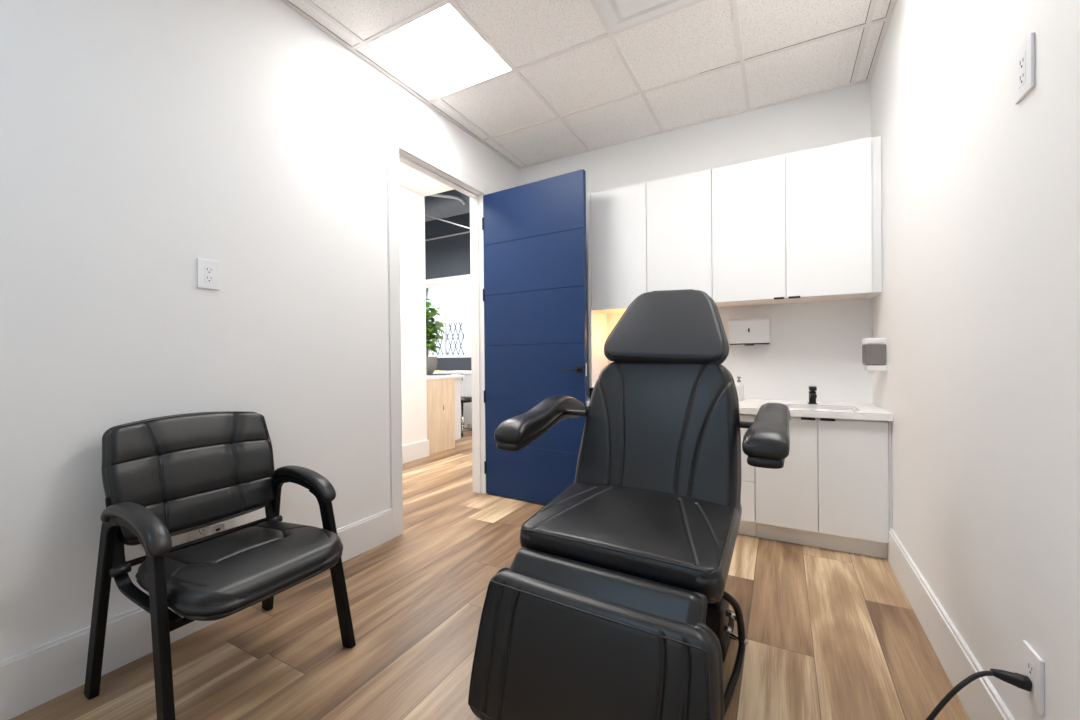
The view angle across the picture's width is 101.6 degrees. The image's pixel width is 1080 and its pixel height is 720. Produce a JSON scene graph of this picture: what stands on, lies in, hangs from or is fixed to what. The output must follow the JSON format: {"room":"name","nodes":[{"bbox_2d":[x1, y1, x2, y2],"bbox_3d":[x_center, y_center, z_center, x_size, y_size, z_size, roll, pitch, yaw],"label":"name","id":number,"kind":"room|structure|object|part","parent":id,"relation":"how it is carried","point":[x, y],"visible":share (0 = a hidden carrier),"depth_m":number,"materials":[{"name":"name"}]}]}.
{"room":"clinic treatment room","nodes":[
{"label":"clinic treatment room","id":0,"kind":"room"},
{"bbox_2d":[0,0,518,660],"bbox_3d":[-0.416,-1.203,3.822,0.120,4.600,9.300,0,0,29],"label":"wall","id":1,"kind":"structure","parent":0,"point":[141,141],"depth_m":1.78,"materials":[{"name":"white paint"}]},
{"bbox_2d":[0,508,392,719],"bbox_3d":[-1.746,1.030,1.228,0.016,0.186,3.435,0,0,29],"label":"baseboard","id":2,"kind":"structure","parent":1,"relation":"attached to","point":[31,678],"depth_m":1.52,"materials":[{"name":"white paint"}]},
{"bbox_2d":[189,527,204,541],"bbox_3d":[-1.416,0.732,1.841,0.008,0.124,0.084,0,0,29],"label":"wall outlet","id":3,"kind":"object","parent":1,"relation":"attached to","point":[199,533],"visible":0.25,"depth_m":1.82,"materials":[{"name":"white plastic"}]},
{"bbox_3d":[-1.417,0.732,1.841,0.007,0.124,0.084,0,0,29],"label":"plate","id":4,"kind":"part","parent":3,"relation":"part of","materials":[{"name":"white plastic"}]},
{"bbox_2d":[196,527,204,538],"bbox_3d":[-1.414,0.732,1.839,0.002,0.072,0.036,0,0,29],"label":"receptacle","id":5,"kind":"object","parent":3,"relation":"attached to","point":[200,533],"depth_m":1.84,"materials":[{"name":"white plastic"}]},
{"bbox_2d":[205,521,224,535],"bbox_3d":[-1.371,0.720,1.861,0.046,0.063,0.060,0,0,29],"label":"plug adapter","id":6,"kind":"object","parent":3,"relation":"attached to","point":[212,529],"visible":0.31,"depth_m":1.84,"materials":[{"name":"white plastic"}]},
{"bbox_2d":[197,258,219,289],"bbox_3d":[-1.406,-0.364,1.872,0.008,0.124,0.084,0,0,29],"label":"wall outlet","id":7,"kind":"object","parent":1,"relation":"attached to","point":[208,271],"visible":1,"depth_m":1.87,"materials":[{"name":"white plastic"}]},
{"bbox_2d":[204,265,213,282],"bbox_3d":[-1.404,-0.364,1.871,0.002,0.072,0.036,0,0,29],"label":"receptacle","id":8,"kind":"object","parent":7,"relation":"attached to","point":[208,269],"depth_m":1.87,"materials":[{"name":"white plastic"}]},
{"bbox_2d":[387,128,490,537],"bbox_3d":[-0.729,-0.168,3.239,0.152,2.542,1.090,0,0,29],"label":"trim","id":9,"kind":"structure","parent":1,"relation":"attached to","point":[400,148],"depth_m":3.00,"materials":[{"name":"white paint"}]},
{"bbox_3d":[-0.788,-0.167,3.272,0.016,2.542,1.090,0,0,29],"label":"casing","id":10,"kind":"part","parent":9,"relation":"part of","materials":[{"name":"white paint"}]},
{"bbox_2d":[482,169,587,504],"bbox_3d":[-0.061,-0.130,3.379,0.920,2.432,0.150,0,0,32],"label":"door","id":11,"kind":"structure","parent":1,"relation":"in","point":[535,289],"depth_m":3.34,"materials":[{"name":"blue paint"}]},
{"bbox_3d":[0.222,0.069,3.146,0.162,0.052,0.054,0,0,32],"label":"handle","id":12,"kind":"part","parent":11,"relation":"part of","materials":[{"name":"black metal"}]},
{"bbox_2d":[399,186,426,445],"bbox_3d":[-2.195,-0.370,3.542,0.120,2.970,3.485,0,0,29],"label":"wall","id":13,"kind":"structure","parent":0,"point":[412,204],"depth_m":4.87,"materials":[{"name":"white paint"}]},
{"bbox_2d":[402,439,428,463],"bbox_3d":[-2.171,1.022,3.552,0.136,0.186,3.501,0,0,29],"label":"baseboard","id":14,"kind":"structure","parent":13,"relation":"attached to","point":[413,451],"depth_m":4.87,"materials":[{"name":"white paint"}]},
{"bbox_2d":[399,161,453,196],"bbox_3d":[-1.635,-1.901,3.219,1.430,0.095,3.485,0,0,29],"label":"ceiling","id":15,"kind":"structure","parent":0,"point":[411,179],"depth_m":4.63,"materials":[{"name":"white paint"}]},
{"bbox_2d":[425,213,470,396],"bbox_3d":[-1.138,-1.224,9.474,6.580,4.600,0.120,0,0,29],"label":"wall","id":16,"kind":"structure","parent":0,"point":[447,256],"depth_m":9.86,"materials":[{"name":"grey paint"}]},
{"bbox_2d":[425,281,465,357],"bbox_3d":[-2.156,-0.897,10.037,1.250,1.680,0.083,0,0,29],"label":"window","id":17,"kind":"structure","parent":16,"relation":"in","point":[445,338],"depth_m":10.00,"materials":[{"name":"white paint"}]},
{"bbox_3d":[-2.162,-0.897,10.027,1.190,1.620,0.004,0,0,29],"label":"pane","id":18,"kind":"part","parent":17,"relation":"part of","materials":[{"name":"clear glass"}]},
{"bbox_2d":[428,322,463,355],"bbox_3d":[-2.134,-0.473,10.073,1.151,0.738,0.006,0,0,29],"label":"lattice grille","id":19,"kind":"object","parent":17,"relation":"attached to","point":[447,353],"depth_m":10.00,"materials":[{"name":"black"}]},
{"bbox_2d":[435,357,471,380],"bbox_3d":[-1.115,0.199,9.396,6.480,0.515,0.020,0,0,29],"label":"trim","id":20,"kind":"structure","parent":16,"relation":"attached to","point":[443,364],"depth_m":9.81,"materials":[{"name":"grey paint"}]},
{"bbox_2d":[9,424,969,719],"bbox_3d":[-2.207,1.159,4.827,9.747,0.100,9.500,0,0,29],"label":"floor","id":21,"kind":"structure","parent":0,"point":[830,634],"depth_m":1.72,"materials":[{"name":"brown wood"}]},
{"bbox_2d":[84,411,355,719],"bbox_3d":[-1.122,0.665,1.590,0.695,0.910,0.601,0,0,29],"label":"chair","id":22,"kind":"object","parent":21,"relation":"on","point":[165,477],"visible":1,"depth_m":1.54,"materials":[{"name":"black leather"}]},
{"bbox_3d":[-1.421,0.797,1.442,0.228,0.652,0.036,0,0,22],"label":"leg","id":23,"kind":"part","parent":22,"relation":"part of","materials":[{"name":"black metal"}]},
{"bbox_3d":[-1.235,0.506,1.345,0.367,0.115,0.060,0,0,29],"label":"armrest","id":24,"kind":"part","parent":22,"relation":"part of","materials":[{"name":"black leather"}]},
{"bbox_3d":[-1.089,0.805,1.259,0.222,0.634,0.035,0,0,35],"label":"leg","id":25,"kind":"part","parent":22,"relation":"part of","materials":[{"name":"black metal"}]},
{"bbox_3d":[-1.339,0.429,1.720,0.192,0.435,0.550,0,0,29],"label":"backrest","id":26,"kind":"part","parent":22,"relation":"part of","materials":[{"name":"black leather"}]},
{"bbox_3d":[-1.035,0.701,1.546,0.500,0.103,0.520,0,0,29],"label":"seat","id":27,"kind":"part","parent":22,"relation":"part of","materials":[{"name":"black leather"}]},
{"bbox_3d":[-1.156,0.792,1.924,0.228,0.652,0.036,0,0,35],"label":"leg","id":28,"kind":"part","parent":22,"relation":"part of","materials":[{"name":"black metal"}]},
{"bbox_3d":[-0.978,0.502,1.815,0.367,0.115,0.060,0,0,29],"label":"armrest","id":29,"kind":"part","parent":22,"relation":"part of","materials":[{"name":"black leather"}]},
{"bbox_3d":[-0.823,0.800,1.743,0.222,0.634,0.035,0,0,23],"label":"leg","id":30,"kind":"part","parent":22,"relation":"part of","materials":[{"name":"black metal"}]},
{"bbox_2d":[426,371,471,454],"bbox_3d":[-1.282,0.642,6.361,1.700,0.902,2.312,0,0,29],"label":"reception desk","id":31,"kind":"object","parent":21,"relation":"on","point":[444,392],"visible":0.51,"depth_m":5.37,"materials":[{"name":"brown wood"}]},
{"bbox_2d":[426,298,444,374],"bbox_3d":[-1.511,-0.368,5.825,0.529,1.127,0.482,-1,0,-6],"label":"potted plant","id":32,"kind":"object","parent":31,"relation":"on","point":[431,362],"visible":0.44,"depth_m":5.77,"materials":[{"name":"green plant"}]},
{"bbox_3d":[-1.520,-0.446,5.800,0.263,0.874,0.191,-1,0,3],"label":"stem","id":33,"kind":"part","parent":32,"relation":"part of","materials":[{"name":"green plant"}]},
{"bbox_3d":[-1.507,0.078,5.812,0.304,0.235,0.304,0,0,29],"label":"pot","id":34,"kind":"part","parent":32,"relation":"part of","materials":[{"name":"grey ceramic"}]},
{"bbox_3d":[-1.196,0.661,5.290,0.030,0.872,0.508,0,0,29],"label":"panel","id":35,"kind":"part","parent":31,"relation":"part of","materials":[{"name":"brown wood"}]},
{"bbox_3d":[-1.469,0.613,6.509,0.030,0.782,0.970,0,0,29],"label":"return panel","id":36,"kind":"part","parent":31,"relation":"part of","materials":[{"name":"white laminate"}]},
{"bbox_3d":[-1.079,0.619,5.617,0.030,0.792,0.180,0,0,29],"label":"panel","id":37,"kind":"part","parent":31,"relation":"part of","materials":[{"name":"white laminate"}]},
{"bbox_3d":[-0.742,0.605,6.681,1.060,0.782,0.030,0,0,29],"label":"panel","id":38,"kind":"part","parent":31,"relation":"part of","materials":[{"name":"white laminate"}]},
{"bbox_2d":[461,396,471,435],"bbox_3d":[-1.140,0.818,6.552,0.518,0.545,0.495,0,0,29],"label":"stool","id":39,"kind":"object","parent":21,"relation":"on","point":[465,399],"visible":0.41,"depth_m":6.51,"materials":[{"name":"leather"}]},
{"bbox_3d":[-1.150,0.818,6.536,0.060,0.395,0.060,0,0,29],"label":"post","id":40,"kind":"part","parent":39,"relation":"part of","materials":[{"name":"silver metal"}]},
{"bbox_3d":[-1.152,0.583,6.535,0.380,0.075,0.380,0,0,29],"label":"seat","id":41,"kind":"part","parent":39,"relation":"part of","materials":[{"name":"black leather"}]},
{"bbox_2d":[468,289,790,719],"bbox_3d":[0.341,0.392,1.606,0.998,1.419,1.080,0,0,31],"label":"chair","id":42,"kind":"object","parent":21,"relation":"on","point":[613,603],"visible":1,"depth_m":1.40,"materials":[{"name":"black leather"}]},
{"bbox_3d":[0.026,0.241,1.924,0.128,0.153,0.610,0,0,31],"label":"armrest","id":43,"kind":"part","parent":42,"relation":"part of","materials":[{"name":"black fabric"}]},
{"bbox_2d":[519,483,741,602],"bbox_3d":[0.345,0.592,1.607,0.683,0.174,0.559,0,0,31],"label":"seat cushion","id":44,"kind":"object","parent":42,"relation":"on","point":[684,539],"depth_m":1.45,"materials":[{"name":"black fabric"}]},
{"bbox_3d":[0.485,0.303,1.838,0.662,0.609,0.306,0,0,31],"label":"backrest","id":45,"kind":"part","parent":42,"relation":"part of","materials":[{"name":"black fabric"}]},
{"bbox_3d":[0.826,0.230,1.570,0.128,0.131,0.610,0,0,31],"label":"armrest","id":46,"kind":"part","parent":42,"relation":"part of","materials":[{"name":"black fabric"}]},
{"bbox_2d":[738,414,755,536],"bbox_3d":[1.170,0.706,3.040,0.590,0.762,0.578,0,0,29],"label":"base cabinet","id":47,"kind":"object","parent":21,"relation":"on","point":[747,526],"visible":0.07,"depth_m":2.68,"materials":[{"name":"white laminate"}]},
{"bbox_3d":[1.036,0.537,2.800,0.586,0.398,0.019,0,0,29],"label":"drawer","id":48,"kind":"part","parent":47,"relation":"part of","materials":[{"name":"white laminate"}]},
{"bbox_3d":[1.039,0.860,2.801,0.586,0.242,0.019,0,0,29],"label":"drawer","id":49,"kind":"part","parent":47,"relation":"part of","materials":[{"name":"white laminate"}]},
{"bbox_2d":[755,415,891,558],"bbox_3d":[1.717,0.702,2.740,0.654,0.762,0.578,0,0,29],"label":"base cabinet","id":50,"kind":"object","parent":21,"relation":"on","point":[833,491],"visible":0.92,"depth_m":2.47,"materials":[{"name":"white laminate"}]},
{"bbox_2d":[586,398,893,420],"bbox_3d":[1.199,0.303,3.004,1.810,0.038,0.606,0,0,29],"label":"countertop","id":51,"kind":"structure","parent":50,"relation":"on","point":[866,411],"depth_m":2.53,"materials":[{"name":"white stone"}]},
{"bbox_2d":[589,387,593,398],"bbox_3d":[0.405,0.248,3.284,0.060,0.085,0.060,0,0,29],"label":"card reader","id":52,"kind":"object","parent":51,"relation":"on","point":[591,388],"visible":0.34,"depth_m":3.27,"materials":[{"name":"black plastic"}]},
{"bbox_2d":[587,194,607,387],"bbox_3d":[0.468,-0.495,3.537,0.024,1.561,0.361,0,0,29],"label":"end panel","id":53,"kind":"object","parent":51,"relation":"on","point":[598,321],"visible":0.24,"depth_m":3.41,"materials":[{"name":"white laminate"}]},
{"bbox_2d":[735,377,743,400],"bbox_3d":[1.391,0.199,3.083,0.062,0.167,0.065,0,0,29],"label":"soap bottle","id":54,"kind":"object","parent":51,"relation":"on","point":[739,386],"visible":0.87,"depth_m":3.06,"materials":[{"name":"white plastic"}]},
{"bbox_2d":[808,386,816,403],"bbox_3d":[1.722,0.225,2.781,0.050,0.112,0.155,0,0,29],"label":"faucet","id":55,"kind":"object","parent":51,"relation":"on","point":[812,389],"visible":1,"depth_m":2.80,"materials":[{"name":"black metal"}]},
{"bbox_3d":[1.736,0.180,2.807,0.040,0.024,0.085,0,0,29],"label":"lever","id":56,"kind":"part","parent":55,"relation":"part of","materials":[{"name":"black metal"}]},
{"bbox_3d":[1.712,0.223,2.762,0.033,0.020,0.112,0,0,29],"label":"spout","id":57,"kind":"part","parent":55,"relation":"part of","materials":[{"name":"black metal"}]},
{"bbox_2d":[786,405,857,438],"bbox_3d":[1.659,0.371,2.658,0.414,0.165,0.259,0,0,29],"label":"sink","id":58,"kind":"object","parent":51,"relation":"in","point":[789,406],"visible":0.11,"depth_m":2.74,"materials":[{"name":"white ceramic"}]},
{"bbox_3d":[1.438,0.657,2.581,0.317,0.643,0.019,0,0,29],"label":"door","id":59,"kind":"part","parent":50,"relation":"part of","materials":[{"name":"white laminate"}]},
{"bbox_3d":[1.532,0.336,2.520,0.070,0.012,0.020,0,0,29],"label":"handle","id":60,"kind":"part","parent":50,"relation":"part of","materials":[{"name":"black metal"}]},
{"bbox_3d":[1.614,0.335,2.475,0.070,0.012,0.020,0,0,29],"label":"handle","id":61,"kind":"part","parent":50,"relation":"part of","materials":[{"name":"black metal"}]},
{"bbox_3d":[1.719,0.655,2.427,0.316,0.643,0.019,0,0,29],"label":"door","id":62,"kind":"part","parent":50,"relation":"part of","materials":[{"name":"white laminate"}]},
{"bbox_3d":[1.871,0.653,2.355,0.012,0.662,0.018,0,0,29],"label":"filler panel","id":63,"kind":"part","parent":50,"relation":"part of","materials":[{"name":"white laminate"}]},
{"bbox_2d":[280,0,896,168],"bbox_3d":[-0.242,-1.811,1.268,2.647,0.106,5.000,0,0,29],"label":"ceiling","id":64,"kind":"structure","parent":0,"point":[574,85],"depth_m":2.62,"materials":[{"name":"tile"}]},
{"bbox_2d":[368,3,511,97],"bbox_3d":[-0.565,-1.765,2.570,0.585,0.006,0.585,0,0,29],"label":"recessed light","id":65,"kind":"object","parent":64,"relation":"in","point":[440,50],"visible":1,"depth_m":2.53,"materials":[{"name":"white plastic"}]},
{"bbox_2d":[595,0,695,31],"bbox_3d":[0.504,-1.776,1.984,0.586,0.058,0.586,0,0,29],"label":"ceiling vent","id":66,"kind":"object","parent":64,"relation":"in","point":[632,11],"visible":1,"depth_m":2.22,"materials":[{"name":"white plastic"}]},
{"bbox_3d":[0.504,-1.752,1.984,0.400,0.010,0.400,0,0,29],"label":"plate","id":67,"kind":"part","parent":66,"relation":"part of","materials":[{"name":"white plastic"}]},
{"bbox_2d":[518,81,872,402],"bbox_3d":[1.002,-0.401,3.520,2.647,2.973,0.120,0,0,29],"label":"wall","id":68,"kind":"structure","parent":0,"point":[818,344],"depth_m":3.09,"materials":[{"name":"white paint"}]},
{"bbox_2d":[591,169,717,313],"bbox_3d":[0.857,-0.828,3.319,0.865,0.899,0.364,0,0,29],"label":"upper cabinet","id":69,"kind":"object","parent":68,"relation":"attached to","point":[656,235],"visible":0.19,"depth_m":3.15,"materials":[{"name":"white laminate"}]},
{"bbox_3d":[0.582,-0.828,3.277,0.422,0.894,0.019,0,0,29],"label":"door","id":70,"kind":"part","parent":69,"relation":"part of","materials":[{"name":"white laminate"}]},
{"bbox_3d":[0.962,-0.831,3.069,0.437,0.894,0.019,0,0,29],"label":"door","id":71,"kind":"part","parent":69,"relation":"part of","materials":[{"name":"white laminate"}]},
{"bbox_2d":[728,317,770,345],"bbox_3d":[1.487,-0.198,3.131,0.268,0.191,0.102,0,0,29],"label":"paper towel dispenser","id":72,"kind":"object","parent":68,"relation":"attached to","point":[746,331],"visible":1,"depth_m":3.09,"materials":[{"name":"white plastic"}]},
{"bbox_2d":[712,136,881,306],"bbox_3d":[1.639,-0.839,2.890,0.916,0.910,0.364,0,0,29],"label":"upper cabinet","id":73,"kind":"object","parent":68,"relation":"attached to","point":[806,225],"visible":0.98,"depth_m":2.71,"materials":[{"name":"white laminate"}]},
{"bbox_3d":[1.346,-0.833,2.859,0.429,0.894,0.019,0,0,29],"label":"door","id":74,"kind":"part","parent":73,"relation":"part of","materials":[{"name":"white laminate"}]},
{"bbox_3d":[1.726,-0.836,2.651,0.430,0.894,0.019,0,0,29],"label":"door","id":75,"kind":"part","parent":73,"relation":"part of","materials":[{"name":"white laminate"}]},
{"bbox_3d":[1.958,-0.844,2.570,0.050,0.902,0.018,0,0,29],"label":"filler panel","id":76,"kind":"part","parent":73,"relation":"part of","materials":[{"name":"white laminate"}]},
{"bbox_2d":[871,0,1079,719],"bbox_3d":[1.013,-0.387,0.663,0.120,2.973,5.120,0,0,29],"label":"wall","id":77,"kind":"structure","parent":0,"point":[977,308],"depth_m":1.25,"materials":[{"name":"white paint"}]},
{"bbox_2d":[862,338,886,372],"bbox_3d":[1.901,-0.025,2.506,0.100,0.198,0.122,0,0,29],"label":"soap dispenser","id":78,"kind":"object","parent":77,"relation":"attached to","point":[874,350],"visible":1,"depth_m":2.46,"materials":[{"name":"white plastic"}]},
{"bbox_3d":[1.900,-0.030,2.507,0.094,0.117,0.121,0,0,29],"label":"tank","id":79,"kind":"part","parent":78,"relation":"part of","materials":[{"name":"grey plastic"}]},
{"bbox_2d":[887,528,1014,719],"bbox_3d":[0.825,1.010,0.444,0.016,0.186,4.530,0,0,29],"label":"baseboard","id":80,"kind":"structure","parent":77,"relation":"attached to","point":[980,700],"depth_m":1.54,"materials":[{"name":"white paint"}]},
{"bbox_2d":[1014,32,1034,104],"bbox_3d":[1.148,-0.688,1.046,0.008,0.124,0.084,0,0,29],"label":"wall outlet","id":81,"kind":"object","parent":77,"relation":"attached to","point":[1024,58],"visible":1,"depth_m":1.04,"materials":[{"name":"white plastic"}]},
{"bbox_2d":[1018,51,1025,88],"bbox_3d":[1.145,-0.688,1.047,0.002,0.072,0.036,0,0,29],"label":"receptacle","id":82,"kind":"object","parent":81,"relation":"attached to","point":[1022,54],"depth_m":1.05,"materials":[{"name":"white plastic"}]},
{"bbox_2d":[1023,640,1043,715],"bbox_3d":[1.146,0.737,1.026,0.008,0.124,0.084,0,0,29],"label":"wall outlet","id":83,"kind":"object","parent":77,"relation":"attached to","point":[1033,665],"visible":0.97,"depth_m":1.01,"materials":[{"name":"white plastic"}]},
{"bbox_2d":[926,669,1031,719],"bbox_3d":[0.685,0.924,0.967,0.929,0.356,0.200,-1,0,-19],"label":"power cord","id":84,"kind":"object","parent":83,"relation":"attached to","point":[1021,681],"visible":1,"depth_m":1.05,"materials":[{"name":"black rubber"}]},
{"bbox_2d":[1027,657,1034,696],"bbox_3d":[1.144,0.737,1.027,0.002,0.072,0.036,0,0,29],"label":"receptacle","id":85,"kind":"object","parent":83,"relation":"attached to","point":[1030,660],"depth_m":1.02,"materials":[{"name":"white plastic"}]},
{"bbox_3d":[-2.077,-3.557,7.665,6.700,0.100,4.155,0,0,29],"label":"ceiling","id":86,"kind":"structure","parent":0,"visible":0},
{"bbox_2d":[425,189,469,221],"bbox_3d":[-1.709,-3.114,8.331,6.300,0.798,0.496,0,0,29],"label":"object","id":87,"kind":"structure","parent":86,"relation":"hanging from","point":[438,207],"depth_m":8.16,"materials":[{"name":"grey"}]},
{"bbox_2d":[429,194,465,204],"bbox_3d":[-1.952,-3.131,7.868,1.256,0.754,0.061,-1,0,2],"label":"conduit pipe","id":88,"kind":"object","parent":86,"relation":"hanging from","point":[433,195],"visible":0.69,"depth_m":7.84,"materials":[{"name":"grey metal"}]},
{"bbox_2d":[425,231,469,240],"bbox_3d":[-1.143,-3.134,9.364,6.400,0.779,0.040,0,0,29],"label":"conduit pipe","id":89,"kind":"object","parent":86,"relation":"hanging from","point":[466,231],"visible":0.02,"depth_m":9.86,"materials":[{"name":"grey metal"}]},
{"bbox_2d":[425,214,469,228],"bbox_3d":[-1.674,-2.805,7.767,1.720,1.411,0.024,0,0,35],"label":"conduit pipe","id":90,"kind":"object","parent":86,"relation":"hanging from","point":[425,214],"visible":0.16,"depth_m":7.71,"materials":[{"name":"grey metal"}]}
]}

